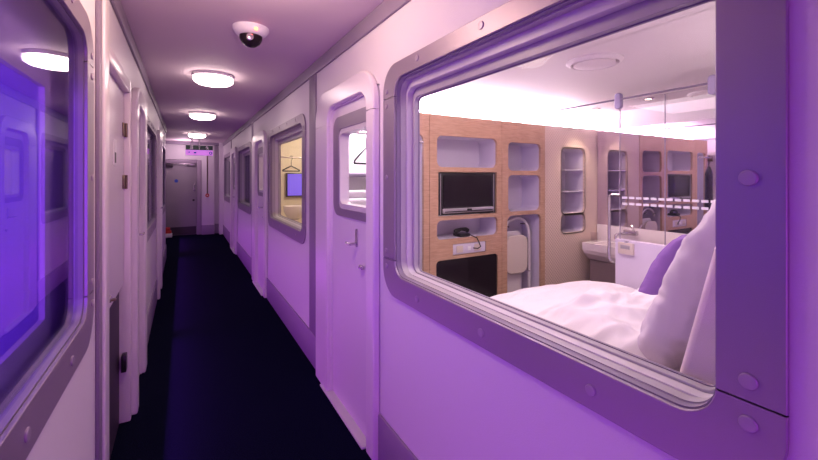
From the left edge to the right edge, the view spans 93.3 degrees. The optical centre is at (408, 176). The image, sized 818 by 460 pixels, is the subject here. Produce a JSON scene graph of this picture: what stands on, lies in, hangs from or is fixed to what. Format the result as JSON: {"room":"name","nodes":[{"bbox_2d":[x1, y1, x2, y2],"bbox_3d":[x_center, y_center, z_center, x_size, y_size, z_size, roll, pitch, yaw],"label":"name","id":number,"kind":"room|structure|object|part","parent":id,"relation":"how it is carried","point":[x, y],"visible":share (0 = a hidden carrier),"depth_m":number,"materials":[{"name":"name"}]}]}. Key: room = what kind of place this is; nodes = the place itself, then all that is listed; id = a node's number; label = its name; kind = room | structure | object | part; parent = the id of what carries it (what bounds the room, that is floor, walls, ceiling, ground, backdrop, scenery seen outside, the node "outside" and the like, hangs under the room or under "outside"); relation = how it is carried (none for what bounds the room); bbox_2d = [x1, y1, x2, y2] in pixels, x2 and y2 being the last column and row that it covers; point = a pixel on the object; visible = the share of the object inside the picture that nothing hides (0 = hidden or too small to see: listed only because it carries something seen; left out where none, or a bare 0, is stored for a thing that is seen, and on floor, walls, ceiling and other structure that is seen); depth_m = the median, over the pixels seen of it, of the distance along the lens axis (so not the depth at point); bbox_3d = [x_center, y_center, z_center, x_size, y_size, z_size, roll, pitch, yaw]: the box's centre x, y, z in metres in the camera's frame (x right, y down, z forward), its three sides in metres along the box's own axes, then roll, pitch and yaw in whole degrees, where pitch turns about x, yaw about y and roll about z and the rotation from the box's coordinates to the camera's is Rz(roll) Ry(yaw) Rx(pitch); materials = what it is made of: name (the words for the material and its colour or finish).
{"room":"capsule hotel corridor","nodes":[
{"label":"capsule hotel corridor","id":0,"kind":"room"},
{"bbox_2d":[0,63,38,357],"bbox_3d":[-2.431,0.400,1.592,1.803,2.200,0.040,0,0,-30],"label":"wall","id":1,"kind":"structure","parent":0,"point":[19,97],"depth_m":1.88,"materials":[{"name":"blue"}]},
{"bbox_2d":[0,0,151,415],"bbox_3d":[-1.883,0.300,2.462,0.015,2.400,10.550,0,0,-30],"label":"window","id":2,"kind":"structure","parent":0,"point":[36,43],"depth_m":1.25,"materials":[{"name":"glass"}]},
{"bbox_2d":[26,0,165,459],"bbox_3d":[-1.841,0.300,2.544,0.030,2.400,10.650,0,0,-30],"label":"wall","id":3,"kind":"structure","parent":0,"point":[68,433],"depth_m":1.38,"materials":[{"name":"white plastic"}]},
{"bbox_2d":[0,0,93,459],"bbox_3d":[-0.620,0.016,0.472,0.038,1.142,2.140,0,0,-30],"label":"window","id":4,"kind":"structure","parent":3,"relation":"in","point":[23,420],"depth_m":1.25,"materials":[{"name":"grey"}]},
{"bbox_2d":[95,0,101,459],"bbox_3d":[-1.213,0.347,1.509,0.014,2.306,0.060,0,0,-30],"label":"trim","id":5,"kind":"structure","parent":3,"relation":"attached to","point":[98,3],"depth_m":1.49,"materials":[{"name":"grey paint"}]},
{"bbox_2d":[102,0,108,459],"bbox_3d":[-1.255,0.347,1.589,0.022,2.306,0.110,0,0,-30],"label":"trim","id":6,"kind":"structure","parent":3,"relation":"attached to","point":[105,3],"depth_m":1.55,"materials":[{"name":"white"}]},
{"bbox_2d":[109,45,130,459],"bbox_3d":[-1.546,0.455,2.004,0.087,2.090,0.890,0,0,-30],"label":"door","id":7,"kind":"structure","parent":3,"relation":"in","point":[119,83],"depth_m":2.22,"materials":[{"name":"white"}]},
{"bbox_3d":[-1.573,1.077,1.994,0.030,0.845,0.786,0,0,-30],"label":"panel","id":8,"kind":"part","parent":7,"relation":"part of","materials":[{"name":"grey"}]},
{"bbox_2d":[110,0,166,132],"bbox_3d":[-1.822,-0.853,2.555,0.016,0.094,10.650,0,0,-30],"label":"trim","id":9,"kind":"structure","parent":3,"relation":"attached to","point":[117,6],"depth_m":2.50,"materials":[{"name":"grey paint"}]},
{"bbox_2d":[131,87,146,414],"bbox_3d":[-1.941,0.450,2.740,0.116,2.100,0.750,0,0,-30],"label":"door","id":10,"kind":"structure","parent":3,"relation":"in","point":[138,102],"depth_m":2.44,"materials":[{"name":"white"}]},
{"bbox_2d":[147,115,156,241],"bbox_3d":[-2.659,0.016,3.971,0.038,1.142,1.500,0,0,-30],"label":"window","id":11,"kind":"structure","parent":3,"relation":"in","point":[151,225],"depth_m":4.52,"materials":[{"name":"grey"}]},
{"bbox_2d":[147,245,165,344],"bbox_3d":[-1.823,1.375,2.555,0.014,0.250,10.650,0,0,-30],"label":"baseboard","id":12,"kind":"structure","parent":3,"relation":"attached to","point":[151,309],"depth_m":3.99,"materials":[{"name":"purple plastic"}]},
{"bbox_2d":[151,130,162,299],"bbox_3d":[-3.253,0.450,4.991,0.116,2.100,0.660,0,0,-30],"label":"door","id":13,"kind":"structure","parent":3,"relation":"in","point":[159,224],"depth_m":4.73,"materials":[{"name":"white"}]},
{"bbox_3d":[-3.233,0.450,5.003,0.042,2.100,0.660,0,0,-30],"label":"frame","id":14,"kind":"part","parent":13,"relation":"part of","materials":[{"name":"white"}]},
{"bbox_2d":[163,142,165,213],"bbox_3d":[-3.903,0.016,6.105,0.038,1.142,1.720,0,0,-30],"label":"window","id":15,"kind":"structure","parent":3,"relation":"in","point":[164,149],"depth_m":6.76,"materials":[{"name":"grey"}]},
{"bbox_3d":[-3.916,0.001,6.100,0.004,0.957,1.513,0,0,-30],"label":"pane","id":16,"kind":"part","parent":15,"relation":"part of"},
{"bbox_2d":[148,141,149,222],"bbox_3d":[-4.061,0.400,4.786,1.403,2.200,0.040,0,0,-30],"label":"wall","id":17,"kind":"structure","parent":0,"point":[148,141],"depth_m":5.12,"materials":[{"name":"purple"}]},
{"bbox_2d":[166,144,218,224],"bbox_3d":[-5.796,0.300,9.990,1.947,2.400,0.100,0,0,-30],"label":"wall","id":18,"kind":"structure","parent":0,"point":[173,151],"depth_m":10.14,"materials":[{"name":"white paint"}]},
{"bbox_2d":[166,159,200,235],"bbox_3d":[-5.862,0.530,9.854,0.995,1.940,0.149,0,0,-30],"label":"door","id":19,"kind":"structure","parent":18,"relation":"in","point":[183,177],"depth_m":9.92,"materials":[{"name":"grey"}]},
{"bbox_3d":[-5.883,1.380,9.868,0.775,0.200,0.004,0,0,-30],"label":"kick plate","id":20,"kind":"part","parent":19,"relation":"part of","materials":[{"name":"grey"}]},
{"bbox_2d":[166,141,218,145],"bbox_3d":[-5.816,-0.868,9.828,1.750,0.065,0.160,0,0,-30],"label":"trim","id":21,"kind":"structure","parent":18,"relation":"attached to","point":[167,142],"depth_m":9.92,"materials":[{"name":"grey paint"}]},
{"bbox_2d":[215,224,218,232],"bbox_3d":[-5.092,1.375,10.326,0.192,0.250,0.030,0,0,-30],"label":"baseboard","id":22,"kind":"structure","parent":18,"relation":"attached to","point":[216,225],"depth_m":10.29,"materials":[{"name":"purple plastic"}]},
{"bbox_2d":[219,143,223,233],"bbox_3d":[-4.939,0.300,10.258,0.197,2.400,0.300,0,0,-30],"label":"wall","id":23,"kind":"structure","parent":0,"point":[221,147],"depth_m":10.10,"materials":[{"name":"white paint"}]},
{"bbox_2d":[110,233,371,459],"bbox_3d":[-2.366,1.530,4.061,1.992,0.060,13.800,0,0,-30],"label":"floor","id":24,"kind":"structure","parent":0,"point":[224,378],"depth_m":2.85,"materials":[{"name":"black carpet"}]},
{"bbox_2d":[202,145,213,224],"bbox_3d":[-5.285,0.175,10.149,0.290,2.150,0.140,0,0,-30],"label":"wall pier","id":25,"kind":"object","parent":24,"relation":"on","point":[207,202],"visible":0.79,"depth_m":10.09,"materials":[{"name":"white paint"}]},
{"bbox_2d":[207,156,207,193],"bbox_3d":[-5.262,-0.180,10.070,0.023,1.240,0.024,0,0,-30],"label":"conduit","id":26,"kind":"object","parent":25,"relation":"attached to","point":[207,156],"visible":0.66,"depth_m":10.06,"materials":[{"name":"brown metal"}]},
{"bbox_2d":[201,224,214,234],"bbox_3d":[-5.282,1.375,10.145,0.299,0.250,0.150,0,0,-30],"label":"baseboard","id":27,"kind":"object","parent":25,"relation":"attached to","point":[205,229],"visible":0.98,"depth_m":10.08,"materials":[{"name":"purple plastic"}]},
{"bbox_3d":[-5.969,1.450,9.589,0.145,0.100,0.140,0,0,-30],"label":"box","id":28,"kind":"object","parent":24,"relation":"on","visible":0},
{"bbox_2d":[166,227,171,233],"bbox_3d":[-5.978,1.325,9.589,0.130,0.150,0.130,0,0,-30],"label":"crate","id":29,"kind":"object","parent":28,"relation":"on","point":[168,231],"visible":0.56,"depth_m":9.54,"materials":[{"name":"red plastic"}]},
{"bbox_2d":[246,155,249,202],"bbox_3d":[-3.104,0.400,8.701,1.400,2.200,0.040,0,0,-30],"label":"window","id":30,"kind":"structure","parent":0,"point":[247,157],"depth_m":8.44,"materials":[{"name":"purple"}]},
{"bbox_2d":[120,0,383,142],"bbox_3d":[-2.366,-0.940,4.061,1.992,0.080,13.800,0,0,-30],"label":"ceiling","id":31,"kind":"structure","parent":0,"point":[174,39],"depth_m":2.70,"materials":[{"name":"grey paint"}]},
{"bbox_2d":[188,133,205,137],"bbox_3d":[-4.380,-0.852,7.980,0.330,0.096,0.330,0,0,-30],"label":"ceiling light","id":32,"kind":"object","parent":31,"relation":"attached to","point":[193,135],"visible":1,"depth_m":7.87,"materials":[{"name":"white"}]},
{"bbox_2d":[186,138,212,155],"bbox_3d":[-4.880,-0.700,8.987,0.560,0.400,0.076,0,0,-30],"label":"exit sign","id":33,"kind":"object","parent":31,"relation":"hanging from","point":[198,150],"visible":0.99,"depth_m":8.96,"materials":[{"name":"white"}]},
{"bbox_3d":[-4.867,-0.564,8.966,0.552,0.119,0.006,0,0,-30],"label":"lit panel","id":34,"kind":"part","parent":33,"relation":"part of","materials":[{"name":"purple"}]},
{"bbox_3d":[-4.867,-0.679,8.966,0.552,0.104,0.006,0,0,-30],"label":"green panel","id":35,"kind":"part","parent":33,"relation":"part of","materials":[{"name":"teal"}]},
{"bbox_2d":[189,111,215,119],"bbox_3d":[-2.908,-0.852,5.435,0.330,0.096,0.330,0,0,-30],"label":"ceiling light","id":36,"kind":"object","parent":31,"relation":"attached to","point":[199,115],"visible":1,"depth_m":5.32,"materials":[{"name":"white plastic"}]},
{"bbox_2d":[192,70,233,86],"bbox_3d":[-1.724,-0.852,3.405,0.330,0.096,0.330,0,0,-30],"label":"ceiling light","id":37,"kind":"object","parent":31,"relation":"attached to","point":[211,78],"visible":1,"depth_m":3.30,"materials":[{"name":"white plastic"}]},
{"bbox_2d":[232,21,268,47],"bbox_3d":[-0.957,-0.843,2.336,0.208,0.115,0.208,0,0,-30],"label":"security camera","id":38,"kind":"object","parent":31,"relation":"attached to","point":[251,34],"visible":1,"depth_m":2.28,"materials":[{"name":"white plastic"}]},
{"bbox_2d":[281,138,301,222],"bbox_3d":[-1.406,0.400,5.986,1.600,2.200,0.040,0,0,-30],"label":"wall","id":39,"kind":"structure","parent":0,"point":[293,148],"depth_m":5.75,"materials":[{"name":"beige"}]},
{"bbox_2d":[286,173,301,196],"bbox_3d":[-1.673,0.115,5.769,0.320,0.350,0.066,0,0,-30],"label":"screen panel","id":40,"kind":"object","parent":39,"relation":"attached to","point":[293,180],"visible":0.56,"depth_m":5.71,"materials":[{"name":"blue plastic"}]},
{"bbox_2d":[349,131,365,189],"bbox_3d":[-0.418,0.350,3.298,0.600,2.300,0.080,0,0,-30],"label":"wall","id":41,"kind":"structure","parent":0,"point":[357,142],"depth_m":3.24,"materials":[{"name":"white paint"}]},
{"bbox_2d":[349,173,365,176],"bbox_3d":[-0.380,0.015,3.193,0.540,0.090,0.140,0,0,-30],"label":"shelf","id":42,"kind":"object","parent":41,"relation":"attached to","point":[350,174],"visible":0.06,"depth_m":3.09,"materials":[{"name":"grey paint"}]},
{"bbox_2d":[224,0,817,459],"bbox_3d":[-1.448,0.300,4.365,0.100,2.400,13.400,0,0,-30],"label":"wall","id":43,"kind":"structure","parent":0,"point":[446,396],"depth_m":1.39,"materials":[{"name":"white plastic"}]},
{"bbox_2d":[224,152,229,202],"bbox_3d":[-4.281,0.016,9.224,0.132,1.142,1.650,0,0,-30],"label":"window","id":44,"kind":"structure","parent":43,"relation":"in","point":[227,156],"depth_m":9.83,"materials":[{"name":"grey"}]},
{"bbox_2d":[230,147,237,254],"bbox_3d":[-3.572,0.450,7.913,0.116,2.100,1.030,0,0,-30],"label":"door","id":45,"kind":"structure","parent":43,"relation":"in","point":[233,152],"depth_m":7.97,"materials":[{"name":"white plastic"}]},
{"bbox_2d":[238,142,250,213],"bbox_3d":[-2.801,0.016,6.684,0.132,1.142,1.670,0,0,-30],"label":"window","id":46,"kind":"structure","parent":43,"relation":"in","point":[244,150],"depth_m":7.29,"materials":[{"name":"grey"}]},
{"bbox_2d":[251,123,252,258],"bbox_3d":[-2.363,0.222,5.822,0.012,2.056,0.120,0,0,-30],"label":"trim","id":47,"kind":"structure","parent":43,"relation":"attached to","point":[252,123],"depth_m":5.86,"materials":[{"name":"grey paint"}]},
{"bbox_2d":[252,130,267,297],"bbox_3d":[-2.011,0.450,5.235,0.116,2.100,1.030,0,0,-30],"label":"door","id":48,"kind":"structure","parent":43,"relation":"in","point":[260,140],"depth_m":5.27,"materials":[{"name":"white"}]},
{"bbox_2d":[268,114,305,243],"bbox_3d":[-1.252,0.016,4.027,0.132,1.142,1.680,0,0,-30],"label":"window","id":49,"kind":"structure","parent":43,"relation":"in","point":[294,128],"depth_m":4.21,"materials":[{"name":"grey"}]},
{"bbox_2d":[281,156,301,158],"bbox_3d":[-1.498,-0.265,5.320,0.730,0.023,0.024,0,0,-30],"label":"rail","id":50,"kind":"object","parent":43,"relation":"attached to","point":[281,156],"visible":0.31,"depth_m":5.26,"materials":[{"name":"silver metal"}]},
{"bbox_2d":[282,156,299,171],"bbox_3d":[-1.604,-0.182,5.258,0.253,0.219,0.018,0,0,-37],"label":"hanger","id":51,"kind":"object","parent":50,"relation":"hanging from","point":[283,170],"visible":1,"depth_m":5.26,"materials":[{"name":"black plastic"}]},
{"bbox_2d":[309,74,316,336],"bbox_3d":[-0.769,0.222,3.088,0.012,2.056,0.170,0,0,-30],"label":"trim","id":52,"kind":"structure","parent":43,"relation":"attached to","point":[313,80],"depth_m":3.08,"materials":[{"name":"grey paint"}]},
{"bbox_2d":[223,0,410,145],"bbox_3d":[-1.498,-0.853,4.335,0.016,0.094,13.400,0,0,-30],"label":"trim","id":53,"kind":"structure","parent":43,"relation":"attached to","point":[387,8],"depth_m":2.56,"materials":[{"name":"grey paint"}]},
{"bbox_2d":[223,225,417,459],"bbox_3d":[-1.497,1.375,4.336,0.014,0.250,13.400,0,0,-30],"label":"baseboard","id":54,"kind":"structure","parent":43,"relation":"attached to","point":[391,446],"depth_m":3.25,"materials":[{"name":"purple plastic"}]},
{"bbox_2d":[316,71,379,459],"bbox_3d":[-0.409,0.450,2.487,0.116,2.100,1.030,0,0,-30],"label":"door","id":55,"kind":"structure","parent":43,"relation":"in","point":[347,233],"depth_m":2.42,"materials":[{"name":"white"}]},
{"bbox_3d":[-0.350,0.399,2.320,0.050,0.017,0.063,0,0,-30],"label":"lever","id":56,"kind":"part","parent":55,"relation":"part of","materials":[{"name":"silver metal"}]},
{"bbox_3d":[-0.314,0.365,2.314,0.006,0.110,0.032,0,0,-30],"label":"handle plate","id":57,"kind":"part","parent":55,"relation":"part of","materials":[{"name":"silver metal"}]},
{"bbox_2d":[383,0,788,459],"bbox_3d":[0.308,0.016,1.351,0.132,1.142,1.539,0,0,-30],"label":"window","id":58,"kind":"structure","parent":43,"relation":"in","point":[686,417],"depth_m":0.84,"materials":[{"name":"grey"}]},
{"bbox_2d":[432,1,714,115],"bbox_3d":[1.336,-0.720,2.226,2.550,0.240,3.700,0,0,-30],"label":"ceiling","id":59,"kind":"structure","parent":0,"point":[677,50],"depth_m":2.24,"materials":[{"name":"white paint"}]},
{"bbox_2d":[420,95,568,124],"bbox_3d":[0.636,-0.625,3.426,2.550,0.350,0.040,0,0,-30],"label":"cove","id":60,"kind":"object","parent":59,"relation":"attached to","point":[431,102],"visible":0.14,"depth_m":3.45,"materials":[{"name":"white paint"}]},
{"bbox_2d":[566,52,623,70],"bbox_3d":[0.957,-0.586,1.993,0.270,0.028,0.270,0,0,-30],"label":"ceiling vent","id":61,"kind":"object","parent":59,"relation":"in","point":[594,61],"visible":1,"depth_m":1.94,"materials":[{"name":"white plastic"}]},
{"bbox_2d":[642,97,653,99],"bbox_3d":[1.819,-0.594,2.936,0.080,0.012,0.080,0,0,-30],"label":"recessed light","id":62,"kind":"object","parent":59,"relation":"in","point":[646,98],"visible":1,"depth_m":2.91,"materials":[{"name":"white glass"}]},
{"bbox_2d":[687,90,714,97],"bbox_3d":[2.127,-0.586,2.745,0.240,0.028,0.240,0,0,-30],"label":"ceiling vent","id":63,"kind":"object","parent":59,"relation":"in","point":[703,93],"visible":0.58,"depth_m":2.73,"materials":[{"name":"white plastic"}]},
{"bbox_2d":[569,97,714,240],"bbox_3d":[2.480,0.350,2.696,0.100,2.300,3.160,0,0,-30],"label":"wall","id":64,"kind":"structure","parent":0,"point":[701,109],"depth_m":3.31,"materials":[{"name":"white paint"}]},
{"bbox_2d":[597,224,687,244],"bbox_3d":[2.445,0.526,2.639,0.018,0.147,2.498,0,0,-30],"label":"backsplash","id":65,"kind":"structure","parent":64,"relation":"attached to","point":[644,235],"depth_m":3.35,"materials":[{"name":"white plastic"}]},
{"bbox_2d":[614,225,637,238],"bbox_3d":[1.892,0.483,3.372,0.196,0.127,0.120,0,0,-30],"label":"tap","id":66,"kind":"object","parent":65,"relation":"attached to","point":[632,232],"visible":0.98,"depth_m":3.38,"materials":[{"name":"silver metal"}]},
{"bbox_3d":[1.856,0.518,3.393,0.156,0.057,0.024,0,0,-26],"label":"spout","id":67,"kind":"part","parent":66,"relation":"part of","materials":[{"name":"silver metal"}]},
{"bbox_2d":[597,118,714,233],"bbox_3d":[2.447,0.005,2.641,0.012,0.890,2.498,0,0,-30],"label":"wall mirror","id":68,"kind":"object","parent":64,"relation":"attached to","point":[690,145],"visible":0.56,"depth_m":3.24,"materials":[{"name":"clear mirror"}]},
{"bbox_3d":[1.336,1.525,2.226,2.550,0.050,3.700,0,0,-30],"label":"floor","id":69,"kind":"structure","parent":0,"visible":0},
{"bbox_2d":[420,113,596,296],"bbox_3d":[0.772,0.524,3.292,2.250,1.952,0.310,0,0,-30],"label":"wall","id":70,"kind":"structure","parent":69,"relation":"on","point":[515,151],"depth_m":3.24,"materials":[{"name":"brown wood"}]},
{"bbox_3d":[0.015,0.514,2.683,0.288,1.932,0.022,0,0,-30],"label":"panel","id":71,"kind":"part","parent":70,"relation":"part of","materials":[{"name":"brown wood"}]},
{"bbox_3d":[0.441,0.514,2.932,0.690,1.932,0.022,0,0,-30],"label":"panel","id":72,"kind":"part","parent":70,"relation":"part of","materials":[{"name":"brown wood"}]},
{"bbox_2d":[438,173,494,215],"bbox_3d":[0.446,0.125,2.946,0.557,0.314,0.059,0,0,-30],"label":"television","id":73,"kind":"object","parent":70,"relation":"attached to","point":[458,193],"visible":0.96,"depth_m":2.92,"materials":[{"name":"black plastic"}]},
{"bbox_2d":[445,209,492,212],"bbox_3d":[0.459,0.256,2.923,0.457,0.008,0.004,0,0,-30],"label":"speaker grille","id":74,"kind":"object","parent":73,"relation":"attached to","point":[446,210],"depth_m":2.92,"materials":[{"name":"silver plastic"}]},
{"bbox_3d":[0.442,0.844,2.944,0.605,0.485,0.018,0,0,-30],"label":"dark glass panel","id":75,"kind":"part","parent":70,"relation":"part of","materials":[{"name":"black glass"}]},
{"bbox_2d":[453,227,480,248],"bbox_3d":[0.436,0.471,2.964,0.198,0.161,0.134,0,0,36],"label":"telephone","id":76,"kind":"object","parent":70,"relation":"in","point":[457,232],"visible":1,"depth_m":2.95,"materials":[{"name":"black plastic"}]},
{"bbox_2d":[453,241,484,254],"bbox_3d":[0.458,0.540,2.939,0.312,0.076,0.023,0,0,-30],"label":"panel","id":77,"kind":"object","parent":70,"relation":"attached to","point":[463,248],"visible":0.99,"depth_m":2.92,"materials":[{"name":"grey plastic"}]},
{"bbox_2d":[456,246,462,252],"bbox_3d":[0.379,0.540,2.884,0.060,0.050,0.005,0,0,-30],"label":"socket","id":78,"kind":"object","parent":77,"relation":"attached to","point":[459,249],"depth_m":2.88,"materials":[{"name":"beige plastic"}]},
{"bbox_2d":[474,244,480,250],"bbox_3d":[0.526,0.540,2.970,0.060,0.050,0.005,0,0,-30],"label":"socket","id":79,"kind":"object","parent":77,"relation":"attached to","point":[475,245],"depth_m":2.97,"materials":[{"name":"beige plastic"}]},
{"bbox_2d":[420,110,582,128],"bbox_3d":[0.697,-0.483,3.312,2.340,0.063,0.140,0,0,-30],"label":"light","id":80,"kind":"object","parent":70,"relation":"on","point":[421,111],"visible":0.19,"depth_m":3.31,"materials":[{"name":"white plastic"}]},
{"bbox_2d":[507,216,529,292],"bbox_3d":[0.915,0.696,3.277,0.312,0.727,0.070,0,0,-30],"label":"folding chair","id":81,"kind":"object","parent":70,"relation":"in","point":[518,246],"visible":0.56,"depth_m":3.26,"materials":[{"name":"white plastic"}]},
{"bbox_3d":[0.873,0.755,3.284,0.205,0.590,0.015,0,0,-30],"label":"backrest","id":82,"kind":"part","parent":81,"relation":"part of","materials":[{"name":"white plastic"}]},
{"bbox_3d":[0.900,0.650,3.242,0.250,0.320,0.025,0,0,-30],"label":"seat","id":83,"kind":"part","parent":81,"relation":"part of","materials":[{"name":"beige plastic"}]},
{"bbox_3d":[0.959,0.514,3.234,0.501,1.932,0.022,0,0,-30],"label":"panel","id":84,"kind":"part","parent":70,"relation":"part of","materials":[{"name":"brown wood"}]},
{"bbox_2d":[590,259,614,282],"bbox_3d":[1.938,1.131,3.312,0.195,0.738,0.730,0,0,-30],"label":"base cabinet","id":85,"kind":"object","parent":69,"relation":"on","point":[600,271],"visible":0.16,"depth_m":3.47,"materials":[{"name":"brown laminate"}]},
{"bbox_2d":[582,240,614,262],"bbox_3d":[1.902,0.680,3.290,0.260,0.160,0.770,0,0,-30],"label":"basin","id":86,"kind":"object","parent":85,"relation":"in","point":[596,249],"visible":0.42,"depth_m":3.47,"materials":[{"name":"white ceramic"}]},
{"bbox_2d":[525,75,714,289],"bbox_3d":[1.683,0.474,2.052,0.065,2.052,2.750,0,0,-30],"label":"screen","id":87,"kind":"object","parent":69,"relation":"on","point":[630,271],"visible":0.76,"depth_m":2.46,"materials":[{"name":"grey"}]},
{"bbox_3d":[1.377,0.345,2.591,0.022,0.471,0.090,0,0,-30],"label":"handle","id":88,"kind":"part","parent":87,"relation":"part of","materials":[{"name":"silver metal"}]},
{"bbox_3d":[1.655,-0.510,2.065,0.012,0.012,2.700,0,0,-30],"label":"rail","id":89,"kind":"part","parent":87,"relation":"part of","materials":[{"name":"grey paint"}]},
{"bbox_2d":[618,241,633,255],"bbox_3d":[1.403,0.457,2.496,0.024,0.087,0.100,0,0,-30],"label":"thermostat","id":90,"kind":"object","parent":87,"relation":"attached to","point":[624,247],"visible":1,"depth_m":2.49,"materials":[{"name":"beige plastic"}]},
{"bbox_3d":[1.888,0.955,1.726,0.040,1.090,1.980,0,0,-30],"label":"panel","id":91,"kind":"part","parent":87,"relation":"part of","materials":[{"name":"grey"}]},
{"bbox_2d":[680,249,714,384],"bbox_3d":[0.989,0.742,1.748,1.370,1.476,1.537,0,0,-30],"label":"bed","id":92,"kind":"object","parent":69,"relation":"on","point":[698,362],"visible":0.02,"depth_m":0.90,"materials":[{"name":"white plastic"}]},
{"bbox_2d":[490,281,635,314],"bbox_3d":[0.909,0.709,1.896,1.400,0.182,1.220,0,0,-30],"label":"mattress","id":93,"kind":"object","parent":92,"relation":"on","point":[533,300],"visible":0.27,"depth_m":2.11,"materials":[{"name":"white fabric"}]},
{"bbox_2d":[536,287,679,371],"bbox_3d":[1.022,0.589,1.632,1.310,0.221,0.650,0,0,-30],"label":"duvet","id":94,"kind":"object","parent":93,"relation":"on","point":[615,318],"visible":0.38,"depth_m":1.46,"materials":[{"name":"white fabric"}]},
{"bbox_2d":[638,234,686,294],"bbox_3d":[1.295,0.455,1.849,0.466,0.390,0.266,0,0,-30],"label":"cushion","id":95,"kind":"object","parent":93,"relation":"on","point":[651,284],"visible":0.27,"depth_m":1.73,"materials":[{"name":"purple fabric"}]},
{"bbox_2d":[637,199,714,369],"bbox_3d":[1.050,0.350,1.276,0.653,0.633,0.367,0,0,-30],"label":"pillow","id":96,"kind":"object","parent":93,"relation":"on","point":[666,327],"visible":0.36,"depth_m":1.13,"materials":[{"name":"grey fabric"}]},
{"bbox_3d":[-0.363,0.870,3.165,0.550,1.260,0.195,0,0,-30],"label":"cabinet","id":97,"kind":"object","parent":69,"relation":"on","visible":0},
{"bbox_2d":[349,189,365,205],"bbox_3d":[-0.380,0.172,3.164,0.470,0.133,0.170,0,0,-30],"label":"folded towel","id":98,"kind":"object","parent":97,"relation":"on","point":[358,197],"visible":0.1,"depth_m":3.07,"materials":[{"name":"white fabric"}]},
{"bbox_3d":[-0.716,1.520,4.803,1.600,0.040,2.780,0,0,-30],"label":"floor","id":99,"kind":"structure","parent":0,"visible":0},
{"bbox_2d":[283,205,301,221],"bbox_3d":[-1.595,0.950,5.378,0.300,1.100,0.298,0,0,-30],"label":"basin","id":100,"kind":"object","parent":99,"relation":"on","point":[294,212],"visible":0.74,"depth_m":5.27,"materials":[{"name":"white ceramic"}]},
{"bbox_3d":[-0.065,0.350,3.249,0.040,2.300,0.360,0,0,-30],"label":"wall","id":101,"kind":"structure","parent":0,"visible":0},
{"bbox_3d":[-0.261,-0.345,3.089,0.460,0.024,0.024,0,0,-30],"label":"rail","id":102,"kind":"object","parent":101,"relation":"attached to","visible":0},
{"bbox_2d":[353,130,365,164],"bbox_3d":[-0.339,-0.233,3.043,0.018,0.275,0.263,0,0,40],"label":"hanger","id":103,"kind":"object","parent":102,"relation":"hanging from","point":[364,149],"visible":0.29,"depth_m":2.99,"materials":[{"name":"black plastic"}]}
]}

